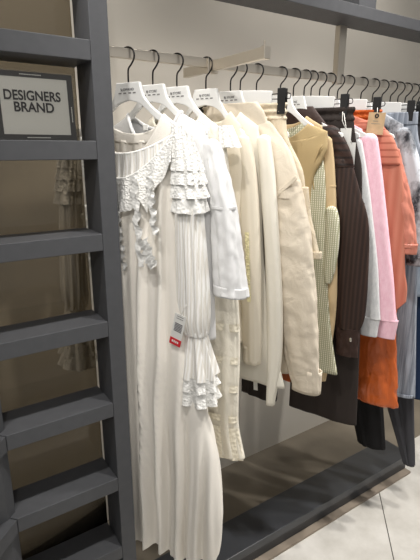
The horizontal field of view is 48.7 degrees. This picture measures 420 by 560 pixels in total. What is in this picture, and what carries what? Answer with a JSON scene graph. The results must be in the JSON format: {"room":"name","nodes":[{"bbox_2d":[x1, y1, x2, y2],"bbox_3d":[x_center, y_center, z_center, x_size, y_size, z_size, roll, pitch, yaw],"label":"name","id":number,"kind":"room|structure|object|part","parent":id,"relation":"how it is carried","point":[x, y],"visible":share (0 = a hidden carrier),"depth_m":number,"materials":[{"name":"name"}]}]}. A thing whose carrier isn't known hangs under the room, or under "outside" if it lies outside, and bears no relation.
{"room":"clothing store","nodes":[
{"label":"clothing store","id":0,"kind":"room"},
{"bbox_2d":[70,0,419,519],"bbox_3d":[0.336,-0.664,2.094,9.000,3.250,0.125,-10,19,-32],"label":"wall","id":1,"kind":"structure","parent":0,"point":[196,28],"depth_m":1.88,"materials":[{"name":"grey paint"}]},
{"bbox_2d":[205,102,321,395],"bbox_3d":[0.058,-0.105,1.447,0.649,0.836,0.064,10,18,31],"label":"jacket","id":2,"kind":"object","parent":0,"point":[300,349],"visible":0.34,"depth_m":1.31,"materials":[{"name":"beige fabric"}]},
{"bbox_2d":[202,102,321,258],"bbox_3d":[0.087,-0.305,1.412,0.548,0.428,0.040,10,18,31],"label":"shorts","id":3,"kind":"object","parent":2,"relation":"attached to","point":[278,121],"visible":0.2,"depth_m":1.30,"materials":[{"name":"beige fabric"}]},
{"bbox_3d":[0.090,-0.355,1.396,0.430,0.251,0.037,10,18,31],"label":"seat","id":4,"kind":"part","parent":3,"relation":"part of","materials":[{"name":"beige fabric"}]},
{"bbox_3d":[0.200,-0.177,1.373,0.275,0.200,0.037,10,18,31],"label":"leg","id":5,"kind":"part","parent":3,"relation":"part of","materials":[{"name":"beige fabric"}]},
{"bbox_2d":[107,399,419,559],"bbox_3d":[1.643,1.402,0.644,9.000,0.052,4.575,-10,19,-32],"label":"floor","id":6,"kind":"structure","parent":0,"point":[265,474],"depth_m":2.08,"materials":[{"name":"grey tile"}]},
{"bbox_2d":[0,436,17,556],"bbox_3d":[-0.598,0.025,0.653,0.113,2.600,0.677,3,16,11],"label":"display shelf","id":7,"kind":"object","parent":6,"relation":"on","point":[8,529],"visible":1,"depth_m":1.11,"materials":[{"name":"grey metal"}]},
{"bbox_3d":[-0.593,0.466,0.798,0.113,0.041,0.635,3,16,11],"label":"shelf","id":8,"kind":"part","parent":7,"relation":"part of","materials":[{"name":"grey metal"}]},
{"bbox_3d":[-0.593,0.692,0.861,0.113,0.041,0.635,3,16,11],"label":"shelf","id":9,"kind":"part","parent":7,"relation":"part of","materials":[{"name":"grey metal"}]},
{"bbox_2d":[0,0,122,559],"bbox_3d":[-0.432,-0.090,1.062,0.346,2.600,0.120,-10,19,-32],"label":"display shelf","id":10,"kind":"object","parent":6,"relation":"on","point":[56,480],"visible":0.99,"depth_m":1.16,"materials":[{"name":"grey metal"}]},
{"bbox_3d":[-0.539,-0.069,0.987,0.082,2.600,0.110,-10,19,-32],"label":"corner post","id":11,"kind":"part","parent":10,"relation":"part of","materials":[{"name":"grey metal"}]},
{"bbox_2d":[0,68,78,140],"bbox_3d":[-0.375,-0.375,1.002,0.173,0.141,0.017,-10,19,-32],"label":"sign","id":12,"kind":"object","parent":10,"relation":"on","point":[33,105],"visible":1,"depth_m":1.00,"materials":[{"name":"grey paper"}]},
{"bbox_3d":[-0.416,-0.483,0.958,0.309,0.041,0.113,-10,19,-32],"label":"shelf","id":13,"kind":"part","parent":10,"relation":"part of","materials":[{"name":"grey metal"}]},
{"bbox_3d":[-0.416,-0.284,1.014,0.309,0.041,0.113,-10,19,-32],"label":"shelf","id":14,"kind":"part","parent":10,"relation":"part of","materials":[{"name":"grey metal"}]},
{"bbox_3d":[-0.416,-0.080,1.071,0.309,0.041,0.113,-10,19,-32],"label":"shelf","id":15,"kind":"part","parent":10,"relation":"part of","materials":[{"name":"grey metal"}]},
{"bbox_3d":[-0.416,0.134,1.131,0.309,0.041,0.113,-10,19,-32],"label":"shelf","id":16,"kind":"part","parent":10,"relation":"part of","materials":[{"name":"grey metal"}]},
{"bbox_3d":[-0.416,0.355,1.193,0.309,0.041,0.113,-10,19,-32],"label":"shelf","id":17,"kind":"part","parent":10,"relation":"part of","materials":[{"name":"grey metal"}]},
{"bbox_3d":[-0.416,0.581,1.256,0.309,0.041,0.113,-10,19,-32],"label":"shelf","id":18,"kind":"part","parent":10,"relation":"part of","materials":[{"name":"grey metal"}]},
{"bbox_3d":[-0.416,0.807,1.320,0.309,0.041,0.113,-10,19,-32],"label":"shelf","id":19,"kind":"part","parent":10,"relation":"part of","materials":[{"name":"grey metal"}]},
{"bbox_2d":[72,0,419,559],"bbox_3d":[1.299,-0.398,2.163,3.805,2.600,0.374,-10,19,-32],"label":"clothing rack","id":20,"kind":"object","parent":6,"relation":"on","point":[270,528],"visible":0.91,"depth_m":1.32,"materials":[{"name":"grey metal"}]},
{"bbox_2d":[81,46,186,135],"bbox_3d":[-0.203,-0.471,1.164,0.335,0.210,0.012,9,18,28],"label":"clothes hanger","id":21,"kind":"object","parent":20,"relation":"hanging from","point":[128,91],"visible":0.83,"depth_m":1.15,"materials":[{"name":"white paint"}]},
{"bbox_2d":[79,113,222,559],"bbox_3d":[-0.226,0.193,1.330,0.597,1.261,0.160,8,18,26],"label":"dress","id":22,"kind":"object","parent":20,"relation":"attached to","point":[162,192],"visible":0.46,"depth_m":1.23,"materials":[{"name":"white fabric"}]},
{"bbox_3d":[-0.225,-0.307,1.170,0.296,0.108,0.040,9,18,28],"label":"yoke trim","id":23,"kind":"part","parent":22,"relation":"part of","materials":[{"name":"white fabric"}]},
{"bbox_3d":[-0.218,-0.343,1.173,0.294,0.055,0.040,9,18,28],"label":"neck trim","id":24,"kind":"part","parent":22,"relation":"part of","materials":[{"name":"white fabric"}]},
{"bbox_2d":[169,305,185,347],"bbox_3d":[-0.080,0.113,1.193,0.054,0.123,0.017,9,18,28],"label":"price tag","id":25,"kind":"object","parent":22,"relation":"hanging from","point":[179,321],"visible":1,"depth_m":1.19,"materials":[{"name":"white paper"}]},
{"bbox_2d":[124,49,208,134],"bbox_3d":[-0.147,-0.481,1.200,0.335,0.210,0.012,10,18,31],"label":"clothes hanger","id":26,"kind":"object","parent":20,"relation":"hanging from","point":[157,93],"visible":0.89,"depth_m":1.19,"materials":[{"name":"white paint"}]},
{"bbox_2d":[114,110,249,339],"bbox_3d":[-0.146,-0.153,1.292,0.578,0.598,0.072,10,18,31],"label":"shirt","id":27,"kind":"object","parent":26,"relation":"hanging from","point":[226,262],"visible":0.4,"depth_m":1.16,"materials":[{"name":"white fabric"}]},
{"bbox_2d":[152,53,217,127],"bbox_3d":[-0.088,-0.492,1.238,0.300,0.210,0.012,10,18,31],"label":"clothes hanger","id":28,"kind":"object","parent":20,"relation":"hanging from","point":[178,94],"visible":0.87,"depth_m":1.22,"materials":[{"name":"white paint"}]},
{"bbox_2d":[145,113,244,460],"bbox_3d":[-0.079,0.036,1.381,0.432,0.999,0.075,10,18,31],"label":"dress","id":29,"kind":"object","parent":28,"relation":"hanging from","point":[224,418],"visible":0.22,"depth_m":1.33,"materials":[{"name":"beige fabric"}]},
{"bbox_2d":[185,56,244,134],"bbox_3d":[-0.011,-0.506,1.287,0.246,0.210,0.012,10,18,31],"label":"clothes hanger","id":30,"kind":"object","parent":20,"relation":"hanging from","point":[201,97],"visible":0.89,"depth_m":1.27,"materials":[{"name":"white paint"}]},
{"bbox_3d":[0.027,-0.575,1.238,0.015,0.026,0.360,-10,19,-32],"label":"faceout arm","id":31,"kind":"part","parent":20,"relation":"part of","materials":[{"name":"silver metal"}]},
{"bbox_2d":[219,66,244,103],"bbox_3d":[0.058,-0.518,1.332,0.265,0.210,0.012,10,18,31],"label":"clothes hanger","id":32,"kind":"object","parent":20,"relation":"hanging from","point":[230,96],"visible":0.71,"depth_m":1.32,"materials":[{"name":"white paint"}]},
{"bbox_2d":[193,112,284,405],"bbox_3d":[0.030,-0.056,1.432,0.465,0.866,0.045,10,18,31],"label":"cardigan","id":33,"kind":"object","parent":20,"relation":"hanging from","point":[268,373],"visible":0.32,"depth_m":1.33,"materials":[{"name":"beige fabric"}]},
{"bbox_2d":[215,112,260,365],"bbox_3d":[-0.011,-0.119,1.394,0.380,0.722,0.076,10,18,31],"label":"blouse","id":34,"kind":"object","parent":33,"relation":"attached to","point":[242,165],"visible":0.29,"depth_m":1.29,"materials":[{"name":"beige fabric"}]},
{"bbox_3d":[0.107,-0.035,1.310,0.024,0.200,0.004,10,18,31],"label":"lace trim","id":35,"kind":"part","parent":34,"relation":"part of","materials":[{"name":"beige fabric"}]},
{"bbox_2d":[253,382,257,390],"bbox_3d":[0.149,0.283,1.483,0.019,0.146,0.018,10,18,31],"label":"price tag","id":36,"kind":"object","parent":33,"relation":"hanging from","point":[254,383],"visible":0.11,"depth_m":1.49,"materials":[{"name":"white paper"}]},
{"bbox_2d":[199,64,290,113],"bbox_3d":[0.088,-0.553,1.343,0.319,0.149,0.020,10,18,31],"label":"clothes hanger","id":37,"kind":"object","parent":20,"relation":"hanging from","point":[260,96],"visible":0.5,"depth_m":1.30,"materials":[{"name":"white paint"}]},
{"bbox_3d":[1.288,-0.825,2.101,3.762,0.024,0.012,-10,19,-32],"label":"hanging rail","id":38,"kind":"part","parent":20,"relation":"part of","materials":[{"name":"silver metal"}]},
{"bbox_2d":[255,63,288,136],"bbox_3d":[0.137,-0.533,1.383,0.218,0.210,0.011,10,18,31],"label":"clothes hanger","id":39,"kind":"object","parent":20,"relation":"hanging from","point":[255,63],"visible":0.2,"depth_m":1.35,"materials":[{"name":"white paint"}]},
{"bbox_2d":[272,66,313,125],"bbox_3d":[0.215,-0.547,1.434,0.316,0.210,0.011,10,18,31],"label":"clothes hanger","id":40,"kind":"object","parent":20,"relation":"hanging from","point":[291,109],"visible":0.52,"depth_m":1.41,"materials":[{"name":"white paint"}]},
{"bbox_2d":[289,124,327,199],"bbox_3d":[0.211,-0.256,1.510,0.330,0.479,0.050,10,18,31],"label":"vest","id":41,"kind":"object","parent":40,"relation":"hanging from","point":[310,144],"visible":0.18,"depth_m":1.40,"materials":[{"name":"beige fabric"}]},
{"bbox_2d":[286,116,339,381],"bbox_3d":[0.231,-0.105,1.552,0.456,0.806,0.047,10,18,31],"label":"shirt","id":42,"kind":"object","parent":40,"relation":"hanging from","point":[326,223],"visible":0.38,"depth_m":1.46,"materials":[{"name":"fabric"}]},
{"bbox_2d":[292,68,342,136],"bbox_3d":[0.261,-0.555,1.463,0.335,0.210,0.012,10,18,31],"label":"clothes hanger","id":43,"kind":"object","parent":20,"relation":"hanging from","point":[298,101],"visible":0.38,"depth_m":1.44,"materials":[{"name":"white paint"}]},
{"bbox_2d":[286,106,368,357],"bbox_3d":[0.265,-0.164,1.572,0.558,0.794,0.043,10,18,31],"label":"cardigan","id":44,"kind":"object","parent":43,"relation":"hanging from","point":[353,253],"visible":0.27,"depth_m":1.45,"materials":[{"name":"black fabric"}]},
{"bbox_2d":[303,69,352,116],"bbox_3d":[0.299,-0.591,1.480,0.319,0.149,0.020,10,18,31],"label":"clothes hanger","id":45,"kind":"object","parent":20,"relation":"hanging from","point":[315,101],"visible":0.56,"depth_m":1.44,"materials":[{"name":"white paint"}]},
{"bbox_2d":[241,107,364,425],"bbox_3d":[0.317,-0.034,1.625,0.480,1.064,0.052,10,18,31],"label":"skirt","id":46,"kind":"object","parent":45,"relation":"hanging from","point":[337,400],"visible":0.2,"depth_m":1.63,"materials":[{"name":"grey fabric"}]},
{"bbox_3d":[0.207,0.086,1.728,0.222,0.778,0.046,10,18,31],"label":"leg","id":47,"kind":"part","parent":46,"relation":"part of","materials":[{"name":"grey fabric"}]},
{"bbox_3d":[0.409,0.119,1.609,0.264,0.778,0.048,10,18,31],"label":"leg","id":48,"kind":"part","parent":46,"relation":"part of","materials":[{"name":"grey fabric"}]},
{"bbox_3d":[0.302,-0.365,1.541,0.421,0.311,0.040,10,18,31],"label":"seat","id":49,"kind":"part","parent":46,"relation":"part of","materials":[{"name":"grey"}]},
{"bbox_2d":[340,112,351,147],"bbox_3d":[0.416,-0.457,1.416,0.034,0.108,0.006,11,19,34],"label":"price tag","id":50,"kind":"object","parent":46,"relation":"hanging from","point":[346,132],"visible":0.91,"depth_m":1.42,"materials":[{"name":"white paper"}]},
{"bbox_2d":[344,115,355,161],"bbox_3d":[0.424,-0.414,1.423,0.046,0.186,0.003,12,20,37],"label":"price tag","id":51,"kind":"object","parent":46,"relation":"attached to","point":[352,145],"visible":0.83,"depth_m":1.42,"materials":[{"name":"white paper"}]},
{"bbox_2d":[328,72,339,106],"bbox_3d":[0.393,-0.579,1.548,0.335,0.210,0.011,10,18,31],"label":"clothes hanger","id":52,"kind":"object","parent":20,"relation":"hanging from","point":[336,101],"visible":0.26,"depth_m":1.52,"materials":[{"name":"white paint"}]},
{"bbox_2d":[354,116,417,309],"bbox_3d":[0.397,-0.216,1.655,0.652,0.703,0.053,10,18,31],"label":"shirt","id":53,"kind":"object","parent":52,"relation":"hanging from","point":[399,206],"visible":0.25,"depth_m":1.50,"materials":[{"name":"orange fabric"}]},
{"bbox_2d":[310,70,359,137],"bbox_3d":[0.325,-0.567,1.504,0.335,0.210,0.011,10,18,31],"label":"clothes hanger","id":54,"kind":"object","parent":20,"relation":"hanging from","point":[356,133],"visible":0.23,"depth_m":1.47,"materials":[{"name":"white paint"}]},
{"bbox_2d":[356,138,380,336],"bbox_3d":[0.329,-0.194,1.611,0.566,0.718,0.040,9,18,30],"label":"sweatshirt","id":55,"kind":"object","parent":54,"relation":"hanging from","point":[369,328],"visible":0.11,"depth_m":1.51,"materials":[{"name":"grey fabric"}]},
{"bbox_2d":[319,71,366,137],"bbox_3d":[0.358,-0.572,1.525,0.335,0.210,0.011,10,18,31],"label":"clothes hanger","id":56,"kind":"object","parent":20,"relation":"hanging from","point":[362,134],"visible":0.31,"depth_m":1.48,"materials":[{"name":"white paint"}]},
{"bbox_2d":[354,125,398,339],"bbox_3d":[0.360,-0.195,1.633,0.639,0.728,0.040,10,18,31],"label":"sweatshirt","id":57,"kind":"object","parent":56,"relation":"hanging from","point":[388,324],"visible":0.2,"depth_m":1.50,"materials":[{"name":"pink fabric"}]},
{"bbox_3d":[0.467,-1.177,1.382,0.080,0.680,0.080,-10,19,-32],"label":"post","id":58,"kind":"part","parent":20,"relation":"part of","materials":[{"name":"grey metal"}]},
{"bbox_2d":[336,74,385,111],"bbox_3d":[0.428,-0.615,1.562,0.319,0.149,0.020,10,18,31],"label":"clothes hanger","id":59,"kind":"object","parent":20,"relation":"hanging from","point":[359,104],"visible":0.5,"depth_m":1.52,"materials":[{"name":"white paint"}]},
{"bbox_2d":[282,109,398,408],"bbox_3d":[0.454,-0.070,1.702,0.553,1.037,0.066,10,18,31],"label":"trousers","id":60,"kind":"object","parent":59,"relation":"hanging from","point":[378,373],"visible":0.12,"depth_m":1.68,"materials":[{"name":"orange fabric"}]},
{"bbox_3d":[0.329,0.046,1.818,0.256,0.750,0.064,10,18,31],"label":"leg","id":61,"kind":"part","parent":60,"relation":"part of","materials":[{"name":"orange fabric"}]},
{"bbox_2d":[366,108,385,134],"bbox_3d":[0.532,-0.504,1.473,0.056,0.086,0.047,10,18,31],"label":"price tag","id":62,"kind":"object","parent":60,"relation":"attached to","point":[376,120],"visible":1,"depth_m":1.46,"materials":[{"name":"beige"}]},
{"bbox_3d":[0.557,0.086,1.675,0.310,0.750,0.059,10,18,31],"label":"leg","id":63,"kind":"part","parent":60,"relation":"part of","materials":[{"name":"orange fabric"}]},
{"bbox_2d":[360,77,371,109],"bbox_3d":[0.528,-0.603,1.635,0.335,0.210,0.011,10,18,31],"label":"clothes hanger","id":64,"kind":"object","parent":20,"relation":"hanging from","point":[368,104],"visible":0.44,"depth_m":1.61,"materials":[{"name":"white paint"}]},
{"bbox_2d":[382,112,419,266],"bbox_3d":[0.529,-0.291,1.721,0.582,0.633,0.054,10,18,31],"label":"shirt","id":65,"kind":"object","parent":64,"relation":"hanging from","point":[404,139],"visible":0.22,"depth_m":1.58,"materials":[{"name":"grey fabric"}]},
{"bbox_2d":[347,75,394,137],"bbox_3d":[0.470,-0.593,1.598,0.335,0.210,0.011,10,18,31],"label":"clothes hanger","id":66,"kind":"object","parent":20,"relation":"hanging from","point":[393,136],"visible":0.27,"depth_m":1.56,"materials":[{"name":"white paint"}]},
{"bbox_2d":[354,399,385,449],"bbox_3d":[0.526,0.057,1.741,0.372,1.200,0.049,10,18,31],"label":"trousers","id":67,"kind":"object","parent":66,"relation":"hanging from","point":[370,429],"visible":0.14,"depth_m":1.80,"materials":[{"name":"black fabric"}]},
{"bbox_3d":[0.504,0.191,1.793,0.320,0.915,0.048,10,18,31],"label":"leg","id":68,"kind":"part","parent":67,"relation":"part of","materials":[{"name":"black fabric"}]},
{"bbox_2d":[389,80,397,101],"bbox_3d":[0.665,-0.628,1.724,0.335,0.210,0.011,10,18,31],"label":"clothes hanger","id":69,"kind":"object","parent":20,"relation":"hanging from","point":[392,80],"visible":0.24,"depth_m":1.70,"materials":[{"name":"white paint"}]},
{"bbox_2d":[417,267,419,296],"bbox_3d":[0.665,-0.284,1.819,0.541,0.666,0.052,10,18,31],"label":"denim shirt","id":70,"kind":"object","parent":69,"relation":"hanging from","point":[418,284],"visible":0.02,"depth_m":1.80,"materials":[{"name":"fabric"}]},
{"bbox_2d":[371,78,418,120],"bbox_3d":[0.580,-0.642,1.661,0.319,0.149,0.020,10,18,31],"label":"clothes hanger","id":71,"kind":"object","parent":20,"relation":"hanging from","point":[390,107],"visible":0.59,"depth_m":1.62,"materials":[{"name":"white paint"}]},
{"bbox_2d":[386,112,419,398],"bbox_3d":[0.591,-0.086,1.809,0.509,1.062,0.059,10,18,31],"label":"jeans","id":72,"kind":"object","parent":71,"relation":"hanging from","point":[407,313],"visible":0.14,"depth_m":1.76,"materials":[{"name":"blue fabric"}]},
{"bbox_3d":[0.693,0.077,1.790,0.271,0.755,0.055,10,18,31],"label":"leg","id":73,"kind":"part","parent":72,"relation":"part of","materials":[{"name":"grey fabric"}]},
{"bbox_3d":[0.583,-0.406,1.724,0.420,0.331,0.032,10,18,31],"label":"seat","id":74,"kind":"part","parent":72,"relation":"part of","materials":[{"name":"grey fabric"}]},
{"bbox_2d":[381,79,419,121],"bbox_3d":[0.624,-0.650,1.688,0.319,0.149,0.020,10,18,31],"label":"clothes hanger","id":75,"kind":"object","parent":20,"relation":"hanging from","point":[418,102],"visible":0.28,"depth_m":1.65,"materials":[{"name":"white paint"}]},
{"bbox_2d":[387,122,419,466],"bbox_3d":[0.664,0.072,1.864,0.452,1.396,0.035,10,18,31],"label":"trousers","id":76,"kind":"object","parent":75,"relation":"hanging from","point":[402,417],"visible":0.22,"depth_m":1.91,"materials":[{"name":"grey fabric"}]},
{"bbox_3d":[0.662,0.234,1.909,0.449,1.061,0.033,10,18,31],"label":"leg","id":77,"kind":"part","parent":76,"relation":"part of","materials":[{"name":"grey fabric"}]},
{"bbox_3d":[0.738,0.246,1.864,0.277,1.060,0.032,10,18,31],"label":"leg","id":78,"kind":"part","parent":76,"relation":"part of","materials":[{"name":"grey fabric"}]},
{"bbox_3d":[0.626,-0.399,1.757,0.340,0.361,0.028,10,18,31],"label":"seat","id":79,"kind":"part","parent":76,"relation":"part of","materials":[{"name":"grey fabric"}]},
{"bbox_2d":[397,81,415,111],"bbox_3d":[0.703,-0.664,1.739,0.319,0.149,0.020,10,18,31],"label":"clothes hanger","id":80,"kind":"object","parent":20,"relation":"hanging from","point":[399,81],"visible":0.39,"depth_m":1.72,"materials":[{"name":"white paint"}]},
{"bbox_2d":[414,297,419,399],"bbox_3d":[0.716,-0.077,1.895,0.513,1.126,0.049,10,18,31],"label":"jeans","id":81,"kind":"object","parent":80,"relation":"hanging from","point":[417,388],"visible":0.03,"depth_m":1.89,"materials":[{"name":"blue fabric"}]},
{"bbox_2d":[404,82,412,102],"bbox_3d":[0.740,-0.641,1.772,0.335,0.210,0.011,10,18,31],"label":"clothes hanger","id":82,"kind":"object","parent":20,"relation":"hanging from","point":[406,82],"visible":0.21,"depth_m":1.74,"materials":[{"name":"white paint"}]},
{"bbox_2d":[412,83,419,99],"bbox_3d":[0.777,-0.648,1.796,0.335,0.210,0.011,10,18,31],"label":"clothes hanger","id":83,"kind":"object","parent":20,"relation":"hanging from","point":[413,83],"visible":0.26,"depth_m":1.77,"materials":[{"name":"white paint"}]}
]}

